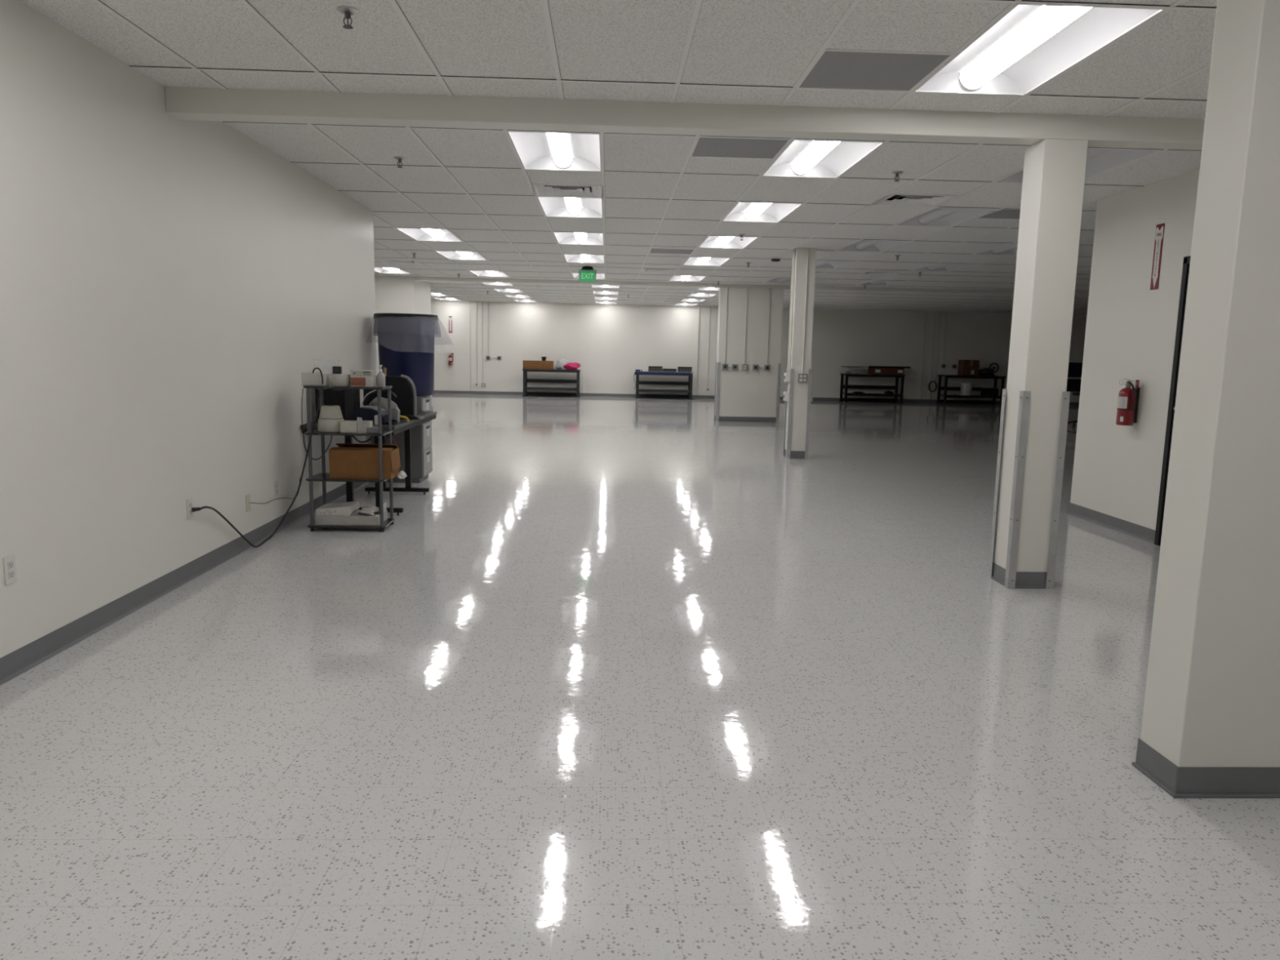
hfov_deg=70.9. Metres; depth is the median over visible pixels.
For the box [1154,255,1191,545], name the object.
door
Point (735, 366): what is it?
outlet box
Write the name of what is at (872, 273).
ceiling vent
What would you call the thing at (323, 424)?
roll
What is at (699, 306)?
conduit
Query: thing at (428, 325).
liner
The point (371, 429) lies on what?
box
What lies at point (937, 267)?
ceiling light
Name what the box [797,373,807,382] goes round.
outlet box
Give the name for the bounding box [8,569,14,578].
receptacle
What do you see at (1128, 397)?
fire extinguisher
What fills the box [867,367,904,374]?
carton
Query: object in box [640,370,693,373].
countertop
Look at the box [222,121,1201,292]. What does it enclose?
ceiling
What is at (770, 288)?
conduit
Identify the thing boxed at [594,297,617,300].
ceiling light
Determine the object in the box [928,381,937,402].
coil
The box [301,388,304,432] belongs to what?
cord
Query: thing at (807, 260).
conduit
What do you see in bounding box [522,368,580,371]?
countertop
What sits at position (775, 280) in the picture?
ceiling light
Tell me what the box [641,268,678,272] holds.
ceiling vent
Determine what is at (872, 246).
ceiling light
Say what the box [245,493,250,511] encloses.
wall outlet
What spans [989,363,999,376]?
desk fan
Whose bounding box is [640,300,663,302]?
ceiling vent
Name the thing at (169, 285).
wall
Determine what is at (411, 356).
bin
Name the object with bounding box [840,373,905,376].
countertop
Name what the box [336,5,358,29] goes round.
sprinkler
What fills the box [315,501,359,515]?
carton
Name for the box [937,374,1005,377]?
countertop
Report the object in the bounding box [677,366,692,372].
tray
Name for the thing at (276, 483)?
wall outlet
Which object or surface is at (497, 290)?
ceiling light
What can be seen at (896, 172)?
sprinkler
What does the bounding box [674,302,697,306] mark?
ceiling light
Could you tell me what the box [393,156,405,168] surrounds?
sprinkler
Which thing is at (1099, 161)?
ceiling light
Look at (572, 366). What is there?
bag
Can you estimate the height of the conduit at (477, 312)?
2.381 m
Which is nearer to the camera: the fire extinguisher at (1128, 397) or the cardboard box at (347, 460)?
the cardboard box at (347, 460)
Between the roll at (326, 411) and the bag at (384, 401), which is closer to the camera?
the roll at (326, 411)
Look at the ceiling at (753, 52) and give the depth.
4.08 m
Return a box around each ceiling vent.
[379,260,422,264]
[530,183,603,197]
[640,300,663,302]
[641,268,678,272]
[648,248,695,254]
[688,136,791,159]
[795,48,955,92]
[856,271,901,275]
[871,193,960,206]
[975,208,1020,219]
[975,305,1002,306]
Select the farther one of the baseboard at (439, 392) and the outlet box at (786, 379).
the baseboard at (439, 392)
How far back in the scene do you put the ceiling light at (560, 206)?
8.98 m
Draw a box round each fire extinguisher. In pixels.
[446,352,453,365]
[1115,377,1139,426]
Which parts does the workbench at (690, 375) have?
leg, rail, rail, shelf rail, leg, leg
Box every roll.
[317,417,343,431]
[319,405,342,418]
[329,373,351,386]
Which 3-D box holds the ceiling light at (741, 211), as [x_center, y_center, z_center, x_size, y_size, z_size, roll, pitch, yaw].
[1.171,-2.661,8.777,0.604,0.100,1.214,1,8,-2]
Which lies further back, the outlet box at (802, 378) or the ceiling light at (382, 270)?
the ceiling light at (382, 270)
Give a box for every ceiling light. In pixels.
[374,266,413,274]
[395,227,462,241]
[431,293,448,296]
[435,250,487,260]
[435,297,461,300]
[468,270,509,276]
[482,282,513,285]
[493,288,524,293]
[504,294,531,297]
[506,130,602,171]
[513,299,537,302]
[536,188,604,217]
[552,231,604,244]
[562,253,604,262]
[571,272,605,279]
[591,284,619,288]
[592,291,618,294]
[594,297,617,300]
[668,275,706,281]
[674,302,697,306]
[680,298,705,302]
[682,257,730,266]
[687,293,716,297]
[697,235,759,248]
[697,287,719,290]
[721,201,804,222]
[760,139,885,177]
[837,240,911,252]
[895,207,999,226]
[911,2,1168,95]
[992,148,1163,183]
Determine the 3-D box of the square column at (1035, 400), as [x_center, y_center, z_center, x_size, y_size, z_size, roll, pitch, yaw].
[2.384,-0.653,5.391,0.284,2.610,0.284,1,8,-2]
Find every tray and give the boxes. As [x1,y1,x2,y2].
[648,365,662,371]
[662,368,676,372]
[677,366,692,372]
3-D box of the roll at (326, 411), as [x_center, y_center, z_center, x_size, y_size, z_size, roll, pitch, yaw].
[-2.308,-0.508,6.707,0.170,0.095,0.170,1,8,-2]
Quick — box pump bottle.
[376,364,385,386]
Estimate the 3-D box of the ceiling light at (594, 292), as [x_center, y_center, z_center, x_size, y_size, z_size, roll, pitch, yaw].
[-0.816,-4.518,21.470,0.604,0.100,1.214,1,8,-2]
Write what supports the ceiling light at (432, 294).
attached to the ceiling at (464, 291)
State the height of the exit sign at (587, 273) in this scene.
0.262 m
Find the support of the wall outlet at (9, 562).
attached to the wall at (169, 285)
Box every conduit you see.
[470,344,471,391]
[476,311,477,382]
[481,301,483,383]
[488,301,488,355]
[696,306,699,395]
[707,308,710,385]
[724,287,728,364]
[743,287,747,364]
[766,288,770,364]
[787,248,794,373]
[788,248,795,373]
[801,248,808,373]
[930,311,935,381]
[935,311,940,379]
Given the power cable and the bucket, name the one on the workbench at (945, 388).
the bucket
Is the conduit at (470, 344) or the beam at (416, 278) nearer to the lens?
the beam at (416, 278)
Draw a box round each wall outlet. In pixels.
[3,554,17,585]
[186,497,193,519]
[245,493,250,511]
[274,480,278,497]
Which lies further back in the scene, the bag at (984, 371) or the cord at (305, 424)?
the bag at (984, 371)
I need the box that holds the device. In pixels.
[391,407,399,422]
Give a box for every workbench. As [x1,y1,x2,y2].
[522,368,580,397]
[635,370,693,399]
[839,373,905,403]
[936,374,1005,405]
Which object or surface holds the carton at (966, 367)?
on the workbench at (945, 388)
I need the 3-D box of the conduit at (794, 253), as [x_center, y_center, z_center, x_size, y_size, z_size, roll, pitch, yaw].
[1.998,-2.213,11.795,0.020,1.608,0.020,4,9,20]
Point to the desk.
(404, 425)
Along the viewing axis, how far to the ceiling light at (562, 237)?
11.49 m
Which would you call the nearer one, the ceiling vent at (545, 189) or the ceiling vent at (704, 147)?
the ceiling vent at (704, 147)
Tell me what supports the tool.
on the desk
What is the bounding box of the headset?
[361,389,396,404]
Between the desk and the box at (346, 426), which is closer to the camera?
the box at (346, 426)
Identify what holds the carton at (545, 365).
on the workbench at (526, 380)
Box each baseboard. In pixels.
[0,481,368,685]
[433,390,1079,405]
[1066,502,1155,543]
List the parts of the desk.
leg, leg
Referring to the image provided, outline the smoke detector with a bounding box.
[769,257,782,262]
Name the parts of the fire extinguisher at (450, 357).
tank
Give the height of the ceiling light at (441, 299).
0.100 m
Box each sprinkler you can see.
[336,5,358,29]
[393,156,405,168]
[737,234,745,240]
[891,170,903,182]
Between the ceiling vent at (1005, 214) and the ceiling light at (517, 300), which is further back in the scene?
the ceiling light at (517, 300)
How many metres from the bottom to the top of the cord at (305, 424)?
0.280 m
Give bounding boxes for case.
[315,388,359,422]
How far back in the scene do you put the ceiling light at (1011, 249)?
11.84 m
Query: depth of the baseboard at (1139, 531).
7.41 m
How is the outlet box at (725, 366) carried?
attached to the wall at (740, 395)
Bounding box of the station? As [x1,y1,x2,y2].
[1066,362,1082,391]
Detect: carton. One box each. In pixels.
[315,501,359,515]
[522,360,553,369]
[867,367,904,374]
[957,360,979,375]
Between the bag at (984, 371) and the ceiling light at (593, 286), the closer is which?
the ceiling light at (593, 286)
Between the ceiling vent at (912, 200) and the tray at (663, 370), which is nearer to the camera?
the ceiling vent at (912, 200)
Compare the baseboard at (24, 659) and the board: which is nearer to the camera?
the baseboard at (24, 659)
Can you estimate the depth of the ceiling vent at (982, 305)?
23.83 m
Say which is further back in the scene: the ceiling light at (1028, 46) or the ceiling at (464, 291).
the ceiling at (464, 291)
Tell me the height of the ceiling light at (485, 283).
0.100 m
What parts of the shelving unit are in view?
post, post, shelf, shelf, shelf, shelf, post, post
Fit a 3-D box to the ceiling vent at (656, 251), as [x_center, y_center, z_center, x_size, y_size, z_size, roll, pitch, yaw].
[0.432,-3.134,12.308,0.606,0.007,0.606,1,8,-2]
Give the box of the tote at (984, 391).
[980,387,998,395]
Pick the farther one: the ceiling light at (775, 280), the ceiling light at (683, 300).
the ceiling light at (683, 300)
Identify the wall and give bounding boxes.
[0,0,376,657]
[374,275,431,395]
[431,300,1087,402]
[713,287,783,422]
[1070,168,1199,530]
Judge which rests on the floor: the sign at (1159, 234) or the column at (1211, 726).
the column at (1211, 726)
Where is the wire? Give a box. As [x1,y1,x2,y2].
[351,435,373,443]
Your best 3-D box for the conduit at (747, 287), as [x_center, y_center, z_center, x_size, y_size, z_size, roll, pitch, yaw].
[2.123,-3.083,18.011,0.020,1.514,0.020,4,9,20]
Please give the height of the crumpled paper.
0.057 m
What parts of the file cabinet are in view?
drawer, drawer, drawer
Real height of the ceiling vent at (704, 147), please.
0.007 m
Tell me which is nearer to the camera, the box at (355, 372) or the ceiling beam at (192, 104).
the ceiling beam at (192, 104)
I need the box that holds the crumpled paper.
[355,505,379,515]
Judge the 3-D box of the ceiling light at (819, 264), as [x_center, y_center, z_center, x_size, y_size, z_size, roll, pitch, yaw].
[2.823,-3.328,13.671,0.604,0.100,1.214,1,8,-2]
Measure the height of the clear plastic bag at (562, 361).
0.358 m
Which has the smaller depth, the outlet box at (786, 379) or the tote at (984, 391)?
the outlet box at (786, 379)
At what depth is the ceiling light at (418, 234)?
11.39 m
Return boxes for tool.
[400,415,409,421]
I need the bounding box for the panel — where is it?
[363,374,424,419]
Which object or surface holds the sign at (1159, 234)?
attached to the wall at (1131, 326)
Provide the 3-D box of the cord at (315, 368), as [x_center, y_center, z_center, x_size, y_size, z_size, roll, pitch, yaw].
[-2.348,-0.759,6.547,0.100,0.121,0.018,5,9,24]
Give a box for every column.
[782,247,816,458]
[988,138,1088,588]
[1131,0,1279,798]
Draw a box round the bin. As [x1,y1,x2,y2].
[377,331,434,395]
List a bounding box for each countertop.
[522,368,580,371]
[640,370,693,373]
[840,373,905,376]
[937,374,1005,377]
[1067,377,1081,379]
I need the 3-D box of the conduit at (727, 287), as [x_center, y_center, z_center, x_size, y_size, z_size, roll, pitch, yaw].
[1.729,-3.088,17.996,0.020,1.514,0.020,4,9,20]
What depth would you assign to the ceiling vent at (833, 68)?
4.34 m
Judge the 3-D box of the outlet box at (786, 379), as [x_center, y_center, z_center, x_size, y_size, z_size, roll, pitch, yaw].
[1.958,-1.366,11.971,0.064,0.120,0.120,1,8,-2]
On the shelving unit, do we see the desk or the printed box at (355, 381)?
the printed box at (355, 381)
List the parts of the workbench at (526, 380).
leg, leg, shelf rail, rail, rail, leg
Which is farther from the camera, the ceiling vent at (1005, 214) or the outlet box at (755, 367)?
the outlet box at (755, 367)
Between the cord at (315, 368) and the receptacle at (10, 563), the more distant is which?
the cord at (315, 368)
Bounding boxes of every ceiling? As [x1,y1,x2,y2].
[20,0,1217,119]
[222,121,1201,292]
[426,280,1088,315]
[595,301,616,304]
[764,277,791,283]
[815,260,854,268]
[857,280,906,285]
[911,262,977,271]
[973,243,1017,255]
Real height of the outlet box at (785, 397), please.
0.120 m
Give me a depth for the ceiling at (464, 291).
22.23 m
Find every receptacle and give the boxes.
[7,560,13,568]
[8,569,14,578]
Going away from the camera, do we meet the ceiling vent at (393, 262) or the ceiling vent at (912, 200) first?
the ceiling vent at (912, 200)
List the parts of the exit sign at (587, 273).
panel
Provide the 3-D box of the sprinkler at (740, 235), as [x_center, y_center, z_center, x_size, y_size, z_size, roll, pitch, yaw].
[1.181,-2.818,10.435,0.086,0.069,0.086,1,8,-2]
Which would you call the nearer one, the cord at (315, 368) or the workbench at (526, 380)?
the cord at (315, 368)
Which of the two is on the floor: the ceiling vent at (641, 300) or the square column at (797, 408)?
the square column at (797, 408)
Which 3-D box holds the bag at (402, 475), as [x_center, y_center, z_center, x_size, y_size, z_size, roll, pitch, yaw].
[-1.809,-0.041,6.835,0.064,0.060,0.134,1,8,-2]
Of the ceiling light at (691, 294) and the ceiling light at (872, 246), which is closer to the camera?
the ceiling light at (872, 246)
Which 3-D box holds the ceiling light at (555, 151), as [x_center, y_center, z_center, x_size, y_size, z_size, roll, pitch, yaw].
[-0.568,-2.341,6.295,0.604,0.100,1.214,1,8,-2]
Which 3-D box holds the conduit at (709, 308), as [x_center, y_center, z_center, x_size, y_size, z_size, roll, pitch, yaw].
[2.064,-3.974,26.887,0.022,2.401,0.022,1,8,-2]
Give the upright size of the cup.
0.075 m
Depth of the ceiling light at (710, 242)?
11.56 m
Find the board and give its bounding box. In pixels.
[843,365,910,368]
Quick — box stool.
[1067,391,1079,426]
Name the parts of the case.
panel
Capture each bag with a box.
[368,397,397,411]
[397,471,406,479]
[555,357,570,369]
[563,362,580,369]
[978,368,994,376]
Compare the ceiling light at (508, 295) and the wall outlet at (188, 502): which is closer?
the wall outlet at (188, 502)
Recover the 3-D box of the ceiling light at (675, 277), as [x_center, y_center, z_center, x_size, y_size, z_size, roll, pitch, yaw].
[0.881,-3.807,16.741,0.604,0.100,1.214,1,8,-2]
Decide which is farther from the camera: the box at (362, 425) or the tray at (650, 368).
the tray at (650, 368)
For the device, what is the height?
0.129 m
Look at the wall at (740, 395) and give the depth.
18.11 m
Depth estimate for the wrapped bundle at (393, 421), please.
7.26 m
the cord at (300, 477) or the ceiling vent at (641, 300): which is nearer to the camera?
the cord at (300, 477)
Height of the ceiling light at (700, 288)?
0.100 m
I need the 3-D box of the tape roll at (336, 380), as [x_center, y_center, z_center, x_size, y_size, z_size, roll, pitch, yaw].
[-2.212,-0.739,6.637,0.146,0.088,0.146,1,8,-2]
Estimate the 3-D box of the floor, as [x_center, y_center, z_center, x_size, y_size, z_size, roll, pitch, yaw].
[3.546,-0.196,11.929,26.000,0.100,31.400,1,8,-2]
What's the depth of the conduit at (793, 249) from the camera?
11.87 m
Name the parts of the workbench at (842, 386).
leg, leg, rail, rail, shelf rail, leg, leg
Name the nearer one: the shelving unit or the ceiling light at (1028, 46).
the ceiling light at (1028, 46)
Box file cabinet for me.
[370,395,432,483]
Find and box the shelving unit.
[302,385,394,532]
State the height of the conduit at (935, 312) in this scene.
2.121 m
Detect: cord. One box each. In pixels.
[249,476,300,503]
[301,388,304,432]
[302,423,332,460]
[312,367,323,384]
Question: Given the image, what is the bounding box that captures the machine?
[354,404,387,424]
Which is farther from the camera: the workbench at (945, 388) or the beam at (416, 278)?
the workbench at (945, 388)
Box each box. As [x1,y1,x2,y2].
[301,372,330,386]
[315,510,387,525]
[328,443,400,479]
[340,420,357,432]
[350,376,376,386]
[351,369,376,376]
[356,417,373,432]
[366,426,377,433]
[721,364,728,369]
[731,364,737,369]
[742,364,747,370]
[752,364,758,370]
[764,364,770,370]
[782,391,789,400]
[783,373,790,382]
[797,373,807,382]
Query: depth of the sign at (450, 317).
26.53 m
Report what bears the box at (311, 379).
on the shelving unit
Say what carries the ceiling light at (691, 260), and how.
attached to the ceiling at (473, 184)
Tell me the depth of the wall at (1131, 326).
7.21 m
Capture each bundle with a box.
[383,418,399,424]
[884,391,893,394]
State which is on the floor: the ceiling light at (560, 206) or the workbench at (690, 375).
the workbench at (690, 375)
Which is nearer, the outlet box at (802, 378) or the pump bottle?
the pump bottle
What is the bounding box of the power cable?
[191,396,319,547]
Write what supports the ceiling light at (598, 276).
attached to the ceiling at (473, 184)
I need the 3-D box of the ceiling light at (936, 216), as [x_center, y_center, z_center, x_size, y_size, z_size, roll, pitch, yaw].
[2.999,-2.634,8.848,0.604,0.100,1.214,1,8,-2]
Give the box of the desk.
[300,410,436,515]
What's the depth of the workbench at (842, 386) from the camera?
27.01 m
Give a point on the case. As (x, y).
(348, 400)
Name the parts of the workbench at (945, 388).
leg, leg, rail, rail, shelf rail, leg, leg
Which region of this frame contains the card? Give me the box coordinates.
[383,502,386,512]
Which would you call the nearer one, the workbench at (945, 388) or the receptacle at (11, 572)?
the receptacle at (11, 572)
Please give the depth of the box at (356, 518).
6.72 m
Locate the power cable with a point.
(193, 509)
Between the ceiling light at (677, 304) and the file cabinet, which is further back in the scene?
the ceiling light at (677, 304)
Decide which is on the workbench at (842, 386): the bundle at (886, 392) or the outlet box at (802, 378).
the bundle at (886, 392)
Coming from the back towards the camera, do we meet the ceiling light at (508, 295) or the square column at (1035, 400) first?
the ceiling light at (508, 295)
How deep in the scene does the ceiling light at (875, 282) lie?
17.25 m
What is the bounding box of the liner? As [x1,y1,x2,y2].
[373,312,440,337]
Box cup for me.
[374,415,377,424]
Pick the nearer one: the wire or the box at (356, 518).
the box at (356, 518)
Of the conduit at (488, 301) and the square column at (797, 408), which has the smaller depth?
the square column at (797, 408)
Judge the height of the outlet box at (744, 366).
0.115 m
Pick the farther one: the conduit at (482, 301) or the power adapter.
the conduit at (482, 301)
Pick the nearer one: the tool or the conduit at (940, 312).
the tool
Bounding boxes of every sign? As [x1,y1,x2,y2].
[448,315,452,333]
[578,266,596,283]
[1150,222,1164,289]
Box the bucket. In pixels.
[960,382,973,395]
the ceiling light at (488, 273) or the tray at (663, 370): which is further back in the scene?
the tray at (663, 370)
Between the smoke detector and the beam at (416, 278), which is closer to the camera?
the smoke detector
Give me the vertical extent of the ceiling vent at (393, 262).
0.068 m
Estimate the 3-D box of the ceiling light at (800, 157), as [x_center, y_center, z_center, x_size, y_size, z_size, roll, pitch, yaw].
[1.259,-2.314,6.365,0.604,0.100,1.214,1,8,-2]
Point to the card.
(384, 504)
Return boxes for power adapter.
[332,366,342,373]
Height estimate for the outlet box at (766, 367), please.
0.115 m
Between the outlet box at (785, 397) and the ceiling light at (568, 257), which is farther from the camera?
the ceiling light at (568, 257)
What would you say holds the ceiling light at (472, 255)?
attached to the ceiling at (473, 184)
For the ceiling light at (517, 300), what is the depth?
26.30 m
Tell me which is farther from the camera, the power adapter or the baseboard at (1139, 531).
the baseboard at (1139, 531)
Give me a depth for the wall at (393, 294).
17.72 m
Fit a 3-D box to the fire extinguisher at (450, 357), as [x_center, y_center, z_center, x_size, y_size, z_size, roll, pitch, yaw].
[-5.620,-3.582,26.598,0.149,0.368,0.161,8,10,38]
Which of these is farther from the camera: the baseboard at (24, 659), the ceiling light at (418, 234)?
the ceiling light at (418, 234)
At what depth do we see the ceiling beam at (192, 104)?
5.01 m
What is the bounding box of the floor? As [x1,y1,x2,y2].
[0,393,1279,959]

